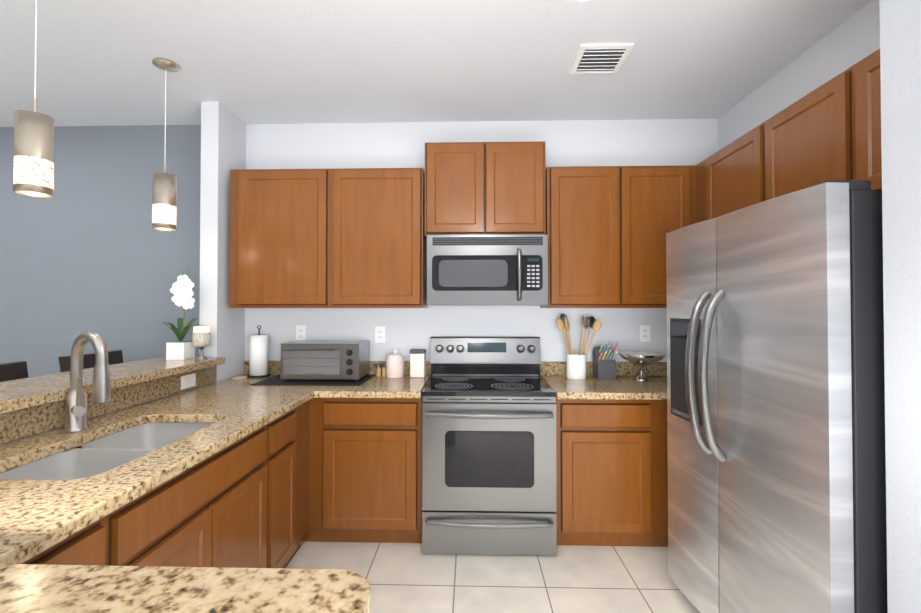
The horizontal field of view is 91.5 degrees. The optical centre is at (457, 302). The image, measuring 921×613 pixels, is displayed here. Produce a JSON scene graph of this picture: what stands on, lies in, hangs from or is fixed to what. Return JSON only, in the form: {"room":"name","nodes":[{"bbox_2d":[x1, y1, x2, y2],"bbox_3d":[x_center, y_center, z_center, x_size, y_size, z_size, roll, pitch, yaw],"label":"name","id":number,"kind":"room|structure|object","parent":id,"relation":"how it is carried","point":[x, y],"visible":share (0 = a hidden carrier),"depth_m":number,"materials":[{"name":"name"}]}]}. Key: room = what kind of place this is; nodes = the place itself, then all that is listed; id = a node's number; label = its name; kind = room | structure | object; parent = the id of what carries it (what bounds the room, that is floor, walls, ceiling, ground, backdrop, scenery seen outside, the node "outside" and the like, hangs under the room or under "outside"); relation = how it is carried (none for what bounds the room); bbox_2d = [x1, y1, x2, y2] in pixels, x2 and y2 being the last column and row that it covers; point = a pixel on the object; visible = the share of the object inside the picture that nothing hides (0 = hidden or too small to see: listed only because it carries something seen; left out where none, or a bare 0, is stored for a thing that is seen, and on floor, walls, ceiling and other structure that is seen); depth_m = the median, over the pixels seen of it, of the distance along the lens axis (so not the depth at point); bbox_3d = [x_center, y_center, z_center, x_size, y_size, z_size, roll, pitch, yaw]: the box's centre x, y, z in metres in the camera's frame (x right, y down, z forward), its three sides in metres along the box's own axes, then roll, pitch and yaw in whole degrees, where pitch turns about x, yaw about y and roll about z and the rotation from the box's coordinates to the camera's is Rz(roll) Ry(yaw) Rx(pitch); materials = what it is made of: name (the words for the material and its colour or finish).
{"room":"kitchen","nodes":[
{"label":"kitchen","id":0,"kind":"room"},
{"bbox_2d":[0,102,245,445],"bbox_3d":[-1.644,0.046,1.918,0.116,2.742,2.700,0,-1,2],"label":"wall","id":1,"kind":"structure","parent":0,"point":[223,140],"depth_m":2.93,"materials":[{"name":"white paint"}]},
{"bbox_2d":[0,357,370,612],"bbox_3d":[-1.018,0.354,1.493,1.900,0.040,2.774,0,-1,2],"label":"bar","id":2,"kind":"object","parent":1,"relation":"on","point":[34,588],"visible":0.96,"depth_m":0.51,"materials":[{"name":"stone"}]},
{"bbox_2d":[154,268,198,359],"bbox_3d":[-1.717,0.069,2.796,0.241,0.565,0.297,0,-1,2],"label":"planter","id":3,"kind":"object","parent":2,"relation":"on","point":[180,349],"visible":1,"depth_m":2.76,"materials":[{"name":"white ceramic"}]},
{"bbox_2d":[192,326,210,358],"bbox_3d":[-1.613,0.252,2.825,0.104,0.200,0.104,0,-1,2],"label":"candle holder","id":4,"kind":"object","parent":2,"relation":"on","point":[201,338],"visible":1,"depth_m":2.79,"materials":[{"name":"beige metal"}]},
{"bbox_2d":[0,119,717,376],"bbox_3d":[-2.287,0.066,3.337,8.600,2.742,0.100,0,-1,2],"label":"wall","id":5,"kind":"structure","parent":0,"point":[86,247],"depth_m":3.28,"materials":[{"name":"grey paint"}]},
{"bbox_2d":[229,169,332,307],"bbox_3d":[-1.164,-0.419,3.093,0.668,0.915,0.334,0,-1,2],"label":"upper cabinet","id":6,"kind":"object","parent":5,"relation":"attached to","point":[279,218],"depth_m":2.93,"materials":[{"name":"brown wood"}]},
{"bbox_2d":[296,325,305,340],"bbox_3d":[-1.135,0.224,3.247,0.072,0.116,0.007,0,-1,2],"label":"electrical outlet plate","id":7,"kind":"object","parent":5,"relation":"attached to","point":[300,332],"visible":0.92,"depth_m":3.25,"materials":[{"name":"white plastic"}]},
{"bbox_2d":[329,168,427,307],"bbox_3d":[-0.526,-0.419,3.075,0.610,0.915,0.334,0,-1,2],"label":"upper cabinet","id":8,"kind":"object","parent":5,"relation":"attached to","point":[332,238],"depth_m":2.92,"materials":[{"name":"brown wood"}]},
{"bbox_2d":[375,326,384,342],"bbox_3d":[-0.558,0.231,3.231,0.072,0.116,0.007,0,-1,2],"label":"electrical outlet plate","id":9,"kind":"object","parent":5,"relation":"attached to","point":[379,334],"visible":1,"depth_m":3.23,"materials":[{"name":"white plastic"}]},
{"bbox_2d":[425,142,496,240],"bbox_3d":[0.015,-0.737,3.064,0.451,0.610,0.334,0,-1,2],"label":"upper cabinet","id":10,"kind":"object","parent":5,"relation":"attached to","point":[461,177],"depth_m":2.90,"materials":[{"name":"brown wood"}]},
{"bbox_2d":[427,235,547,304],"bbox_3d":[0.189,-0.202,2.982,0.754,0.439,0.473,0,-1,2],"label":"over-the-range microwave","id":11,"kind":"object","parent":10,"relation":"attached to","point":[487,269],"visible":1,"depth_m":2.80,"materials":[{"name":"grey metal"}]},
{"bbox_2d":[497,141,548,236],"bbox_3d":[0.348,-0.737,3.055,0.451,0.610,0.334,0,-1,2],"label":"upper cabinet","id":12,"kind":"object","parent":5,"relation":"attached to","point":[522,176],"depth_m":2.89,"materials":[{"name":"brown wood"}]},
{"bbox_2d":[540,166,632,307],"bbox_3d":[0.844,-0.420,3.036,0.523,0.915,0.334,0,-1,2],"label":"upper cabinet","id":13,"kind":"object","parent":5,"relation":"attached to","point":[590,239],"depth_m":2.88,"materials":[{"name":"brown wood"}]},
{"bbox_2d":[640,325,649,341],"bbox_3d":[1.328,0.220,3.178,0.072,0.116,0.007,0,-1,2],"label":"electrical outlet plate","id":14,"kind":"object","parent":5,"relation":"attached to","point":[644,333],"visible":1,"depth_m":3.18,"materials":[{"name":"white plastic"}]},
{"bbox_2d":[633,165,692,307],"bbox_3d":[1.239,-0.420,3.025,0.507,0.915,0.334,0,-1,2],"label":"upper cabinet","id":15,"kind":"object","parent":5,"relation":"attached to","point":[662,195],"depth_m":2.87,"materials":[{"name":"brown wood"}]},
{"bbox_2d":[0,0,871,126],"bbox_3d":[-1.873,-1.377,0.293,9.600,0.060,6.200,0,-1,2],"label":"ceiling","id":16,"kind":"structure","parent":0,"point":[305,61],"depth_m":2.41,"materials":[{"name":"white paint"}]},
{"bbox_2d":[13,0,54,197],"bbox_3d":[-1.613,-0.869,1.713,0.124,0.916,0.124,0,-1,2],"label":"pendant light","id":17,"kind":"object","parent":16,"relation":"hanging from","point":[33,167],"visible":1,"depth_m":1.67,"materials":[{"name":"beige glass"}]},
{"bbox_2d":[152,58,178,230],"bbox_3d":[-1.611,-0.858,2.470,0.124,0.916,0.124,0,-1,2],"label":"pendant light","id":18,"kind":"object","parent":16,"relation":"hanging from","point":[164,199],"visible":1,"depth_m":2.43,"materials":[{"name":"beige glass"}]},
{"bbox_2d":[569,43,633,73],"bbox_3d":[0.767,-1.305,2.419,0.268,0.024,0.268,0,-1,2],"label":"ceiling vent","id":19,"kind":"object","parent":16,"relation":"in","point":[599,58],"visible":1,"depth_m":2.39,"materials":[{"name":"white plastic"}]},
{"bbox_2d":[285,541,699,612],"bbox_3d":[-1.873,1.419,0.255,9.600,0.050,6.200,0,-1,2],"label":"floor","id":20,"kind":"structure","parent":0,"point":[405,577],"depth_m":2.31,"materials":[{"name":"tile"}]},
{"bbox_2d":[0,361,28,381],"bbox_3d":[-2.082,0.865,2.149,0.505,1.112,0.430,0,-1,2],"label":"bar stool","id":21,"kind":"object","parent":20,"relation":"on","point":[13,370],"depth_m":2.28,"materials":[{"name":"black wood"}]},
{"bbox_2d":[58,350,123,372],"bbox_3d":[-2.064,0.874,2.799,0.505,1.112,0.430,0,-1,2],"label":"bar stool","id":22,"kind":"object","parent":20,"relation":"on","point":[115,356],"visible":0.02,"depth_m":2.73,"materials":[{"name":"black wood"}]},
{"bbox_2d":[0,331,319,567],"bbox_3d":[-1.213,0.765,1.895,0.780,1.304,2.698,0,-1,2],"label":"base cabinet","id":23,"kind":"object","parent":20,"relation":"on","point":[240,473],"depth_m":1.68,"materials":[{"name":"brown wood"}]},
{"bbox_2d":[181,373,195,389],"bbox_3d":[-1.560,0.457,2.600,0.006,0.076,0.130,0,-1,2],"label":"outlet","id":24,"kind":"object","parent":23,"relation":"attached to","point":[188,381],"visible":1,"depth_m":2.60,"materials":[{"name":"white plastic"}]},
{"bbox_2d":[0,374,430,563],"bbox_3d":[-0.906,0.521,1.890,1.353,0.039,2.698,0,-1,2],"label":"countertop","id":25,"kind":"structure","parent":23,"relation":"on","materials":[{"name":"stone"}]},
{"bbox_2d":[64,331,110,431],"bbox_3d":[-1.422,0.304,1.729,0.220,0.388,0.130,0,-1,2],"label":"faucet","id":26,"kind":"object","parent":25,"relation":"on","point":[76,399],"depth_m":1.72,"materials":[{"name":"silver metal"}]},
{"bbox_2d":[0,423,213,479],"bbox_3d":[-1.219,0.645,1.633,0.460,0.214,0.820,0,-1,2],"label":"sink","id":27,"kind":"object","parent":25,"relation":"in","point":[104,452],"depth_m":1.63,"materials":[{"name":"silver metal"}]},
{"bbox_2d":[231,376,246,379],"bbox_3d":[-1.484,0.511,3.048,0.100,0.012,0.100,0,-1,2],"label":"cork coaster","id":28,"kind":"object","parent":25,"relation":"on","point":[238,377],"visible":1,"depth_m":3.02,"materials":[{"name":"beige"}]},
{"bbox_2d":[247,325,269,377],"bbox_3d":[-1.392,0.339,3.142,0.150,0.360,0.150,0,-1,2],"label":"paper towel holder","id":29,"kind":"object","parent":25,"relation":"on","point":[258,366],"visible":0.98,"depth_m":3.09,"materials":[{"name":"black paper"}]},
{"bbox_2d":[250,374,374,385],"bbox_3d":[-0.941,0.514,2.992,0.690,0.004,0.440,0,-1,2],"label":"mat","id":30,"kind":"object","parent":25,"relation":"on","point":[275,380],"visible":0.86,"depth_m":2.86,"materials":[{"name":"black rubber"}]},
{"bbox_2d":[280,340,369,380],"bbox_3d":[-0.885,0.390,3.022,0.510,0.245,0.350,0,-1,2],"label":"toaster oven","id":31,"kind":"object","parent":30,"relation":"on","point":[329,359],"visible":1,"depth_m":2.88,"materials":[{"name":"silver metal"}]},
{"bbox_2d":[376,364,385,376],"bbox_3d":[-0.536,0.476,3.156,0.076,0.085,0.035,0,-1,2],"label":"spice jars","id":32,"kind":"object","parent":25,"relation":"on","point":[378,369],"visible":0.83,"depth_m":3.14,"materials":[{"name":"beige glass"}]},
{"bbox_2d":[386,349,403,377],"bbox_3d":[-0.437,0.422,3.129,0.124,0.192,0.124,0,-1,2],"label":"canister","id":33,"kind":"object","parent":25,"relation":"on","point":[395,364],"visible":1,"depth_m":3.08,"materials":[{"name":"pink ceramic"}]},
{"bbox_2d":[410,349,425,377],"bbox_3d":[-0.277,0.423,3.130,0.106,0.190,0.096,0,-1,2],"label":"canister","id":34,"kind":"object","parent":25,"relation":"on","point":[417,363],"visible":1,"depth_m":3.08,"materials":[{"name":"beige ceramic"}]},
{"bbox_2d":[320,361,430,542],"bbox_3d":[-0.498,0.925,2.895,0.593,1.013,0.653,0,-1,2],"label":"base cabinet","id":35,"kind":"object","parent":20,"relation":"on","point":[371,431],"depth_m":2.61,"materials":[{"name":"brown wood"}]},
{"bbox_2d":[422,337,556,555],"bbox_3d":[0.185,0.834,2.810,0.768,1.192,0.732,0,-1,2],"label":"range","id":36,"kind":"object","parent":20,"relation":"on","point":[489,477],"visible":1,"depth_m":2.52,"materials":[{"name":"grey metal"}]},
{"bbox_2d":[540,361,667,546],"bbox_3d":[1.207,0.924,2.848,1.266,1.013,0.651,0,-1,2],"label":"base cabinet","id":37,"kind":"object","parent":20,"relation":"on","point":[612,445],"depth_m":2.57,"materials":[{"name":"brown wood"}]},
{"bbox_2d":[540,376,666,399],"bbox_3d":[1.207,0.535,2.853,1.266,0.039,0.653,0,-1,2],"label":"countertop","id":38,"kind":"structure","parent":37,"relation":"on","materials":[{"name":"stone"}]},
{"bbox_2d":[557,313,600,379],"bbox_3d":[0.822,0.296,3.062,0.294,0.442,0.210,0,-1,2],"label":"utensil crock","id":39,"kind":"object","parent":38,"relation":"on","point":[576,367],"visible":1,"depth_m":3.02,"materials":[{"name":"white ceramic"}]},
{"bbox_2d":[593,342,618,379],"bbox_3d":[1.003,0.391,3.029,0.124,0.252,0.210,0,-1,2],"label":"knife block","id":40,"kind":"object","parent":38,"relation":"on","point":[604,364],"visible":1,"depth_m":3.00,"materials":[{"name":"grey"}]},
{"bbox_2d":[618,351,666,380],"bbox_3d":[1.225,0.427,2.982,0.310,0.178,0.310,0,-1,2],"label":"pedestal bowl","id":41,"kind":"object","parent":38,"relation":"on","point":[641,359],"visible":1,"depth_m":2.94,"materials":[{"name":"silver metal"}]},
{"bbox_2d":[666,180,887,612],"bbox_3d":[1.354,0.528,1.786,0.792,1.775,0.911,0,-1,-3],"label":"refrigerator","id":42,"kind":"object","parent":20,"relation":"on","point":[776,418],"visible":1,"depth_m":1.49,"materials":[{"name":"silver metal"}]},
{"bbox_2d":[718,0,879,150],"bbox_3d":[1.904,0.050,2.218,0.159,2.742,1.900,0,-1,2],"label":"wall","id":43,"kind":"structure","parent":0,"point":[852,40],"depth_m":2.33,"materials":[{"name":"white paint"}]},
{"bbox_2d":[693,132,748,223],"bbox_3d":[1.666,-0.426,2.576,0.333,0.915,0.580,0,-1,2],"label":"upper cabinet","id":44,"kind":"object","parent":43,"relation":"attached to","point":[721,180],"depth_m":2.55,"materials":[{"name":"brown wood"}]},
{"bbox_2d":[749,73,844,205],"bbox_3d":[1.649,-0.637,1.982,0.333,0.510,0.610,0,-1,2],"label":"upper cabinet","id":45,"kind":"object","parent":43,"relation":"attached to","point":[802,146],"depth_m":1.95,"materials":[{"name":"brown wood"}]},
{"bbox_2d":[841,49,881,189],"bbox_3d":[1.635,-0.644,1.483,0.333,0.510,0.390,0,-1,2],"label":"upper cabinet","id":46,"kind":"object","parent":43,"relation":"attached to","point":[861,82],"depth_m":1.63,"materials":[{"name":"brown wood"}]},
{"bbox_2d":[880,0,920,612],"bbox_3d":[1.531,0.008,-0.822,0.734,2.742,4.200,0,-1,2],"label":"wall","id":47,"kind":"structure","parent":43,"relation":"attached to","point":[900,47],"depth_m":1.23,"materials":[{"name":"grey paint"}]}
]}

